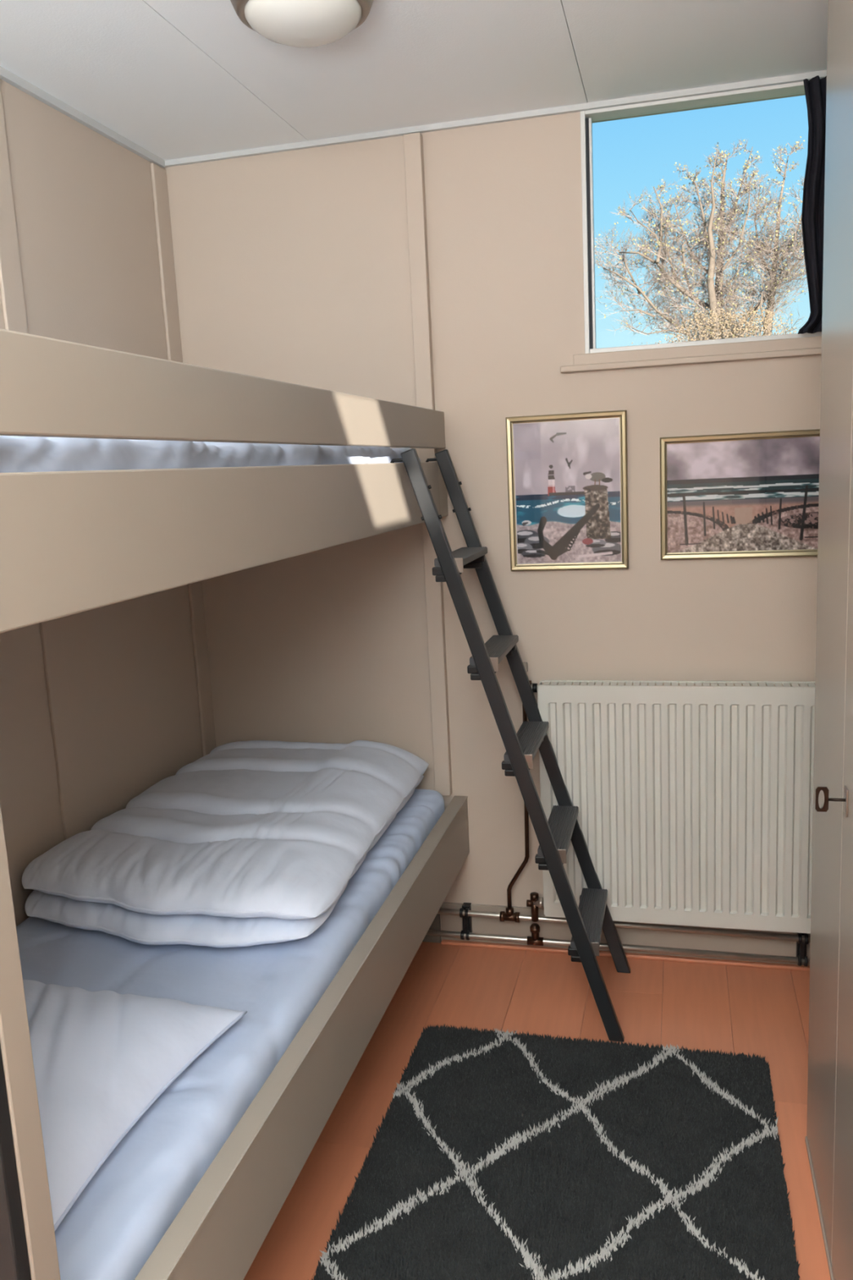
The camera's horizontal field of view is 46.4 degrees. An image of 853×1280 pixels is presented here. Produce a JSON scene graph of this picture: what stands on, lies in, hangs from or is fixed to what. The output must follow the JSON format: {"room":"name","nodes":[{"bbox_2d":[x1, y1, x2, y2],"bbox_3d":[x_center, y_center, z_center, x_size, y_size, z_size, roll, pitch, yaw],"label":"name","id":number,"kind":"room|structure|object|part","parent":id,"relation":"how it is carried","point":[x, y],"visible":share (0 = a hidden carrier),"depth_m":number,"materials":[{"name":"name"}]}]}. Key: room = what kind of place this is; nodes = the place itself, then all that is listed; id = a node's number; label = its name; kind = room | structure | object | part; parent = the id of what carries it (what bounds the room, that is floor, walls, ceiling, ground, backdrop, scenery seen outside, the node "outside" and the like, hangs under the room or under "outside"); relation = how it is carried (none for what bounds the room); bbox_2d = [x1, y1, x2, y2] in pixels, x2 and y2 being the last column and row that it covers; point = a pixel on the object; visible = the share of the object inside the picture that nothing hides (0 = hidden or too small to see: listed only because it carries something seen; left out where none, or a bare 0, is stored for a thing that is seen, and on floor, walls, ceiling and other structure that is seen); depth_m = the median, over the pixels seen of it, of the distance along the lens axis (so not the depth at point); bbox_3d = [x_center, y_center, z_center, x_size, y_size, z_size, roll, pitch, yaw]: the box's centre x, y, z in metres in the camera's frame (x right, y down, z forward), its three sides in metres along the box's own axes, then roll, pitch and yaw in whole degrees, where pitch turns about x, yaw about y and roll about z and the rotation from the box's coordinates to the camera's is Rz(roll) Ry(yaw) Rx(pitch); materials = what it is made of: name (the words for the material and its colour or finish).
{"room":"bunk bedroom","nodes":[
{"label":"bunk bedroom","id":0,"kind":"room"},
{"bbox_2d":[0,79,203,926],"bbox_3d":[-1.226,0.147,1.057,0.100,2.289,4.070,0,10,14],"label":"wall","id":1,"kind":"structure","parent":0,"point":[84,204],"depth_m":2.44,"materials":[{"name":"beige paint"}]},
{"bbox_2d":[0,84,84,839],"bbox_3d":[-0.862,-0.070,2.271,0.008,2.269,0.070,0,10,14],"label":"trim","id":2,"kind":"structure","parent":1,"relation":"attached to","point":[11,276],"depth_m":2.27,"materials":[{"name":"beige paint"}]},
{"bbox_2d":[0,66,165,167],"bbox_3d":[-1.215,-0.979,0.891,0.014,0.018,3.956,0,10,14],"label":"trim","id":3,"kind":"structure","parent":1,"relation":"attached to","point":[6,75],"depth_m":2.37,"materials":[{"name":"paint"}]},
{"bbox_2d":[150,162,216,755],"bbox_3d":[-0.689,-0.196,2.950,0.010,2.269,0.075,0,10,14],"label":"trim","id":4,"kind":"structure","parent":1,"relation":"attached to","point":[159,180],"depth_m":2.84,"materials":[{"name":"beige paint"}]},
{"bbox_2d":[0,0,827,159],"bbox_3d":[-0.164,-1.035,0.631,2.380,0.080,4.190,0,10,14],"label":"ceiling","id":5,"kind":"structure","parent":0,"point":[175,79],"depth_m":2.17,"materials":[{"name":"white paint"}]},
{"bbox_3d":[-0.747,-1.183,1.868,0.438,0.008,1.818,0,10,14],"label":"panel","id":6,"kind":"part","parent":5,"relation":"part of","materials":[{"name":"white paint"}]},
{"bbox_2d":[230,0,373,47],"bbox_3d":[-0.226,-1.155,1.835,0.271,0.084,0.268,0,10,14],"label":"ceiling lamp","id":7,"kind":"object","parent":5,"relation":"attached to","point":[291,23],"visible":1,"depth_m":1.80,"materials":[{"name":"white glass"}]},
{"bbox_3d":[-0.174,-1.186,1.722,0.740,0.008,1.818,0,10,14],"label":"panel","id":8,"kind":"part","parent":5,"relation":"part of","materials":[{"name":"white paint"}]},
{"bbox_3d":[0.816,-1.297,2.088,0.996,0.008,0.600,0,10,14],"label":"panel","id":9,"kind":"part","parent":5,"relation":"part of","materials":[{"name":"white paint"}]},
{"bbox_2d":[163,93,821,937],"bbox_3d":[0.384,-0.226,2.764,2.380,2.289,0.100,0,10,14],"label":"wall","id":10,"kind":"structure","parent":0,"point":[292,266],"depth_m":2.73,"materials":[{"name":"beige paint"}]},
{"bbox_2d":[403,132,452,795],"bbox_3d":[0.007,-0.435,2.754,0.046,1.799,0.028,0,10,14],"label":"trim","id":11,"kind":"structure","parent":10,"relation":"attached to","point":[413,142],"depth_m":2.70,"materials":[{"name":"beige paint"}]},
{"bbox_2d":[422,914,441,942],"bbox_3d":[-0.296,0.766,3.062,0.687,0.300,0.012,0,10,14],"label":"baseboard","id":12,"kind":"structure","parent":10,"relation":"attached to","point":[436,925],"depth_m":3.00,"materials":[{"name":"beige wood"}]},
{"bbox_2d":[459,902,472,940],"bbox_3d":[0.117,0.832,2.942,0.024,0.097,0.059,0,10,14],"label":"clip","id":13,"kind":"object","parent":10,"relation":"attached to","point":[467,920],"visible":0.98,"depth_m":2.92,"materials":[{"name":"black plastic"}]},
{"bbox_2d":[164,70,826,167],"bbox_3d":[0.315,-1.336,2.517,2.180,0.014,0.014,0,10,14],"label":"trim","id":14,"kind":"structure","parent":10,"relation":"attached to","point":[800,77],"depth_m":2.54,"materials":[{"name":"paint"}]},
{"bbox_2d":[522,662,528,671],"bbox_3d":[0.268,0.076,2.790,0.032,0.028,0.014,0,10,14],"label":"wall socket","id":15,"kind":"object","parent":10,"relation":"attached to","point":[525,664],"visible":0.44,"depth_m":2.78,"materials":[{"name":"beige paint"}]},
{"bbox_2d":[505,409,628,570],"bbox_3d":[0.377,-0.395,2.671,0.318,0.414,0.018,0,10,14],"label":"framed picture","id":16,"kind":"object","parent":10,"relation":"attached to","point":[567,473],"visible":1,"depth_m":2.67,"materials":[{"name":"multicoloured paper"}]},
{"bbox_3d":[0.232,-0.395,2.708,0.018,0.414,0.018,0,10,14],"label":"frame","id":17,"kind":"part","parent":16,"relation":"part of","materials":[{"name":"gold metal"}]},
{"bbox_3d":[0.368,-0.590,2.637,0.318,0.018,0.018,0,10,14],"label":"frame","id":18,"kind":"part","parent":16,"relation":"part of","materials":[{"name":"gold metal"}]},
{"bbox_3d":[0.387,-0.200,2.704,0.318,0.018,0.018,0,10,14],"label":"frame","id":19,"kind":"part","parent":16,"relation":"part of","materials":[{"name":"gold metal"}]},
{"bbox_3d":[0.523,-0.396,2.634,0.018,0.414,0.018,0,10,14],"label":"frame","id":20,"kind":"part","parent":16,"relation":"part of","materials":[{"name":"gold metal"}]},
{"bbox_2d":[426,923,809,964],"bbox_3d":[0.455,0.853,2.843,2.070,0.063,0.028,0,10,14],"label":"pipe","id":21,"kind":"object","parent":10,"relation":"attached to","point":[535,928],"visible":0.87,"depth_m":2.81,"materials":[{"name":"silver metal"}]},
{"bbox_2d":[526,892,543,921],"bbox_3d":[0.317,0.766,2.854,0.058,0.081,0.032,0,10,14],"label":"radiator valve","id":22,"kind":"object","parent":21,"relation":"attached to","point":[535,902],"visible":0.91,"depth_m":2.85,"materials":[{"name":"brown metal"}]},
{"bbox_2d":[436,906,810,942],"bbox_3d":[0.452,0.799,2.834,2.070,0.048,0.029,0,10,14],"label":"pipe","id":23,"kind":"object","parent":10,"relation":"attached to","point":[508,915],"visible":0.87,"depth_m":2.79,"materials":[{"name":"silver metal"}]},
{"bbox_2d":[506,704,528,908],"bbox_3d":[0.270,0.451,2.812,0.106,0.661,0.018,0,10,14],"label":"riser pipe","id":24,"kind":"object","parent":23,"relation":"attached to","point":[524,714],"visible":0.64,"depth_m":2.83,"materials":[{"name":"orange metal"}]},
{"bbox_2d":[528,680,537,692],"bbox_3d":[0.290,0.129,2.743,0.037,0.034,0.027,0,10,14],"label":"radiator valve","id":25,"kind":"object","parent":24,"relation":"on","point":[534,686],"visible":0.41,"depth_m":2.73,"materials":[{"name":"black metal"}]},
{"bbox_2d":[440,902,810,965],"bbox_3d":[0.761,0.840,2.809,1.480,0.118,0.008,0,10,14],"label":"trim","id":26,"kind":"structure","parent":10,"relation":"attached to","point":[448,922],"depth_m":2.85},
{"bbox_2d":[440,939,809,971],"bbox_3d":[0.763,0.904,2.814,1.480,0.010,0.020,0,10,14],"label":"trim","id":27,"kind":"structure","parent":10,"relation":"attached to","point":[654,957],"depth_m":2.84,"materials":[{"name":"laminate"}]},
{"bbox_2d":[537,680,815,933],"bbox_3d":[0.821,0.440,2.671,1.020,0.667,0.100,0,10,14],"label":"radiator","id":28,"kind":"object","parent":10,"relation":"attached to","point":[695,803],"visible":0.88,"depth_m":2.65,"materials":[{"name":"metal"}]},
{"bbox_2d":[538,680,815,688],"bbox_3d":[0.802,0.117,2.601,1.012,0.005,0.068,0,10,14],"label":"grille","id":29,"kind":"object","parent":28,"relation":"attached to","point":[753,684],"depth_m":2.63,"materials":[{"name":"metal"}]},
{"bbox_2d":[560,81,822,373],"bbox_3d":[0.869,-1.024,2.461,1.082,0.635,0.082,0,10,14],"label":"window","id":30,"kind":"structure","parent":10,"relation":"in","point":[795,344],"depth_m":2.52,"materials":[{"name":"wood"}]},
{"bbox_3d":[0.430,-1.044,2.579,0.006,0.565,0.033,0,10,14],"label":"sash","id":31,"kind":"part","parent":30,"relation":"part of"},
{"bbox_2d":[797,75,826,333],"bbox_3d":[0.982,-1.033,2.366,0.179,0.577,0.036,0,10,14],"label":"window curtain","id":32,"kind":"object","parent":30,"relation":"hanging from","point":[813,197],"visible":0.37,"depth_m":2.38,"materials":[{"name":"black fabric"}]},
{"bbox_2d":[659,429,819,559],"bbox_3d":[0.817,-0.371,2.564,0.418,0.318,0.018,0,10,14],"label":"framed picture","id":33,"kind":"object","parent":10,"relation":"attached to","point":[746,495],"visible":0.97,"depth_m":2.57,"materials":[{"name":"multicoloured paper"}]},
{"bbox_3d":[0.623,-0.370,2.613,0.018,0.318,0.018,0,10,14],"label":"frame","id":34,"kind":"part","parent":33,"relation":"part of","materials":[{"name":"gold metal"}]},
{"bbox_3d":[0.824,-0.223,2.589,0.418,0.018,0.018,0,10,14],"label":"frame","id":35,"kind":"part","parent":33,"relation":"part of","materials":[{"name":"gold metal"}]},
{"bbox_3d":[0.809,-0.519,2.538,0.418,0.018,0.018,0,10,14],"label":"frame","id":36,"kind":"part","parent":33,"relation":"part of","materials":[{"name":"gold metal"}]},
{"bbox_2d":[795,933,808,966],"bbox_3d":[1.023,0.837,2.713,0.024,0.091,0.059,0,10,14],"label":"clip","id":37,"kind":"object","parent":10,"relation":"attached to","point":[801,949],"visible":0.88,"depth_m":2.69,"materials":[{"name":"black plastic"}]},
{"bbox_2d":[243,941,834,1279],"bbox_3d":[-0.053,1.299,1.024,2.380,0.080,4.170,0,10,14],"label":"floor","id":38,"kind":"structure","parent":0,"point":[761,1011],"depth_m":2.52,"materials":[{"name":"laminate"}]},
{"bbox_2d":[0,328,469,1279],"bbox_3d":[-0.524,0.302,1.989,0.796,1.600,2.006,0,10,14],"label":"bunk bed","id":39,"kind":"object","parent":38,"relation":"on","point":[72,542],"visible":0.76,"depth_m":1.32,"materials":[{"name":"beige paint"}]},
{"bbox_3d":[-0.775,0.477,1.044,0.774,1.600,0.020,0,10,14],"label":"panel","id":40,"kind":"part","parent":39,"relation":"part of","materials":[{"name":"beige wood"}]},
{"bbox_3d":[-0.407,0.470,0.982,0.032,1.600,0.040,0,10,14],"label":"post","id":41,"kind":"part","parent":39,"relation":"part of","materials":[{"name":"beige paint"}]},
{"bbox_2d":[0,435,420,472],"bbox_3d":[-0.571,-0.284,1.887,0.736,0.157,1.809,0,10,14],"label":"mattress","id":42,"kind":"object","parent":39,"relation":"on","point":[18,454],"visible":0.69,"depth_m":1.32,"materials":[{"name":"white fabric"}]},
{"bbox_2d":[16,788,444,1279],"bbox_3d":[-0.520,0.676,2.079,0.739,0.178,1.871,0,10,14],"label":"mattress","id":43,"kind":"object","parent":39,"relation":"on","point":[113,1228],"visible":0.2,"depth_m":1.75,"materials":[{"name":"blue fabric"}]},
{"bbox_2d":[22,979,247,1231],"bbox_3d":[-0.679,0.632,1.495,0.640,0.112,0.574,0,10,14],"label":"pillow","id":44,"kind":"object","parent":43,"relation":"on","point":[101,1059],"visible":0.78,"depth_m":1.46,"materials":[{"name":"white fabric"}]},
{"bbox_2d":[22,740,428,947],"bbox_3d":[-0.434,0.440,2.433,0.704,0.157,1.068,0,10,14],"label":"duvet","id":45,"kind":"object","parent":43,"relation":"on","point":[249,842],"visible":1,"depth_m":2.13,"materials":[{"name":"white fabric"}]},
{"bbox_3d":[-0.135,0.715,1.983,0.039,0.175,1.975,0,10,14],"label":"rail","id":46,"kind":"part","parent":39,"relation":"part of","materials":[{"name":"beige paint"}]},
{"bbox_2d":[390,448,631,1041],"bbox_3d":[0.241,0.240,2.553,0.520,1.456,0.360,0,10,14],"label":"ladder","id":47,"kind":"object","parent":38,"relation":"on","point":[586,922],"visible":1,"depth_m":2.44,"materials":[{"name":"metal"}]},
{"bbox_2d":[311,1024,799,1279],"bbox_3d":[0.198,1.125,1.650,0.846,0.024,1.668,0,10,14],"label":"rug","id":48,"kind":"object","parent":38,"relation":"on","point":[494,1155],"visible":1,"depth_m":2.00,"materials":[{"name":"carpet"}]},
{"bbox_2d":[804,0,852,1279],"bbox_3d":[0.780,0.063,0.985,0.532,2.287,1.735,0,10,14],"label":"door","id":49,"kind":"structure","parent":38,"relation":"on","point":[828,1140],"depth_m":1.66,"materials":[{"name":"paint"}]},
{"bbox_2d":[814,786,845,812],"bbox_3d":[0.633,0.249,1.552,0.050,0.040,0.005,0,10,14],"label":"key","id":50,"kind":"object","parent":49,"relation":"attached to","point":[825,806],"visible":0.95,"depth_m":1.55,"materials":[{"name":"metal"}]},
{"bbox_3d":[0.576,0.029,1.211,0.018,2.273,0.678,0,10,14],"label":"door","id":51,"kind":"part","parent":49,"relation":"part of","materials":[{"name":"paint"}]},
{"label":"outside","id":52,"kind":"structure","parent":0,"visible":0},
{"bbox_3d":[11.378,-6.445,44.764,120.000,0.200,86.800,0,10,14],"label":"ground","id":53,"kind":"structure","parent":52,"visible":0},
{"bbox_2d":[594,136,808,342],"bbox_3d":[5.862,-5.690,20.517,5.142,8.423,1.926,1,11,23],"label":"bare tree","id":54,"kind":"object","parent":53,"relation":"on","point":[715,297],"visible":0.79,"depth_m":20.04,"materials":[{"name":"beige plant"}]},
{"bbox_3d":[5.980,-7.599,20.269,0.318,4.419,0.512,0,10,14],"label":"stem","id":55,"kind":"part","parent":54,"relation":"part of","materials":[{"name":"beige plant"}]},
{"bbox_3d":[7.007,-5.606,20.427,0.929,8.179,0.273,-6,10,-17],"label":"stem","id":56,"kind":"part","parent":54,"relation":"part of","materials":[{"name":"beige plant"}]},
{"bbox_2d":[631,306,796,344],"bbox_3d":[3.695,-2.529,13.245,3.944,3.548,1.896,0,10,14],"label":"bush","id":57,"kind":"object","parent":53,"relation":"on","point":[735,324],"visible":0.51,"depth_m":12.84,"materials":[{"name":"beige plant"}]}
]}

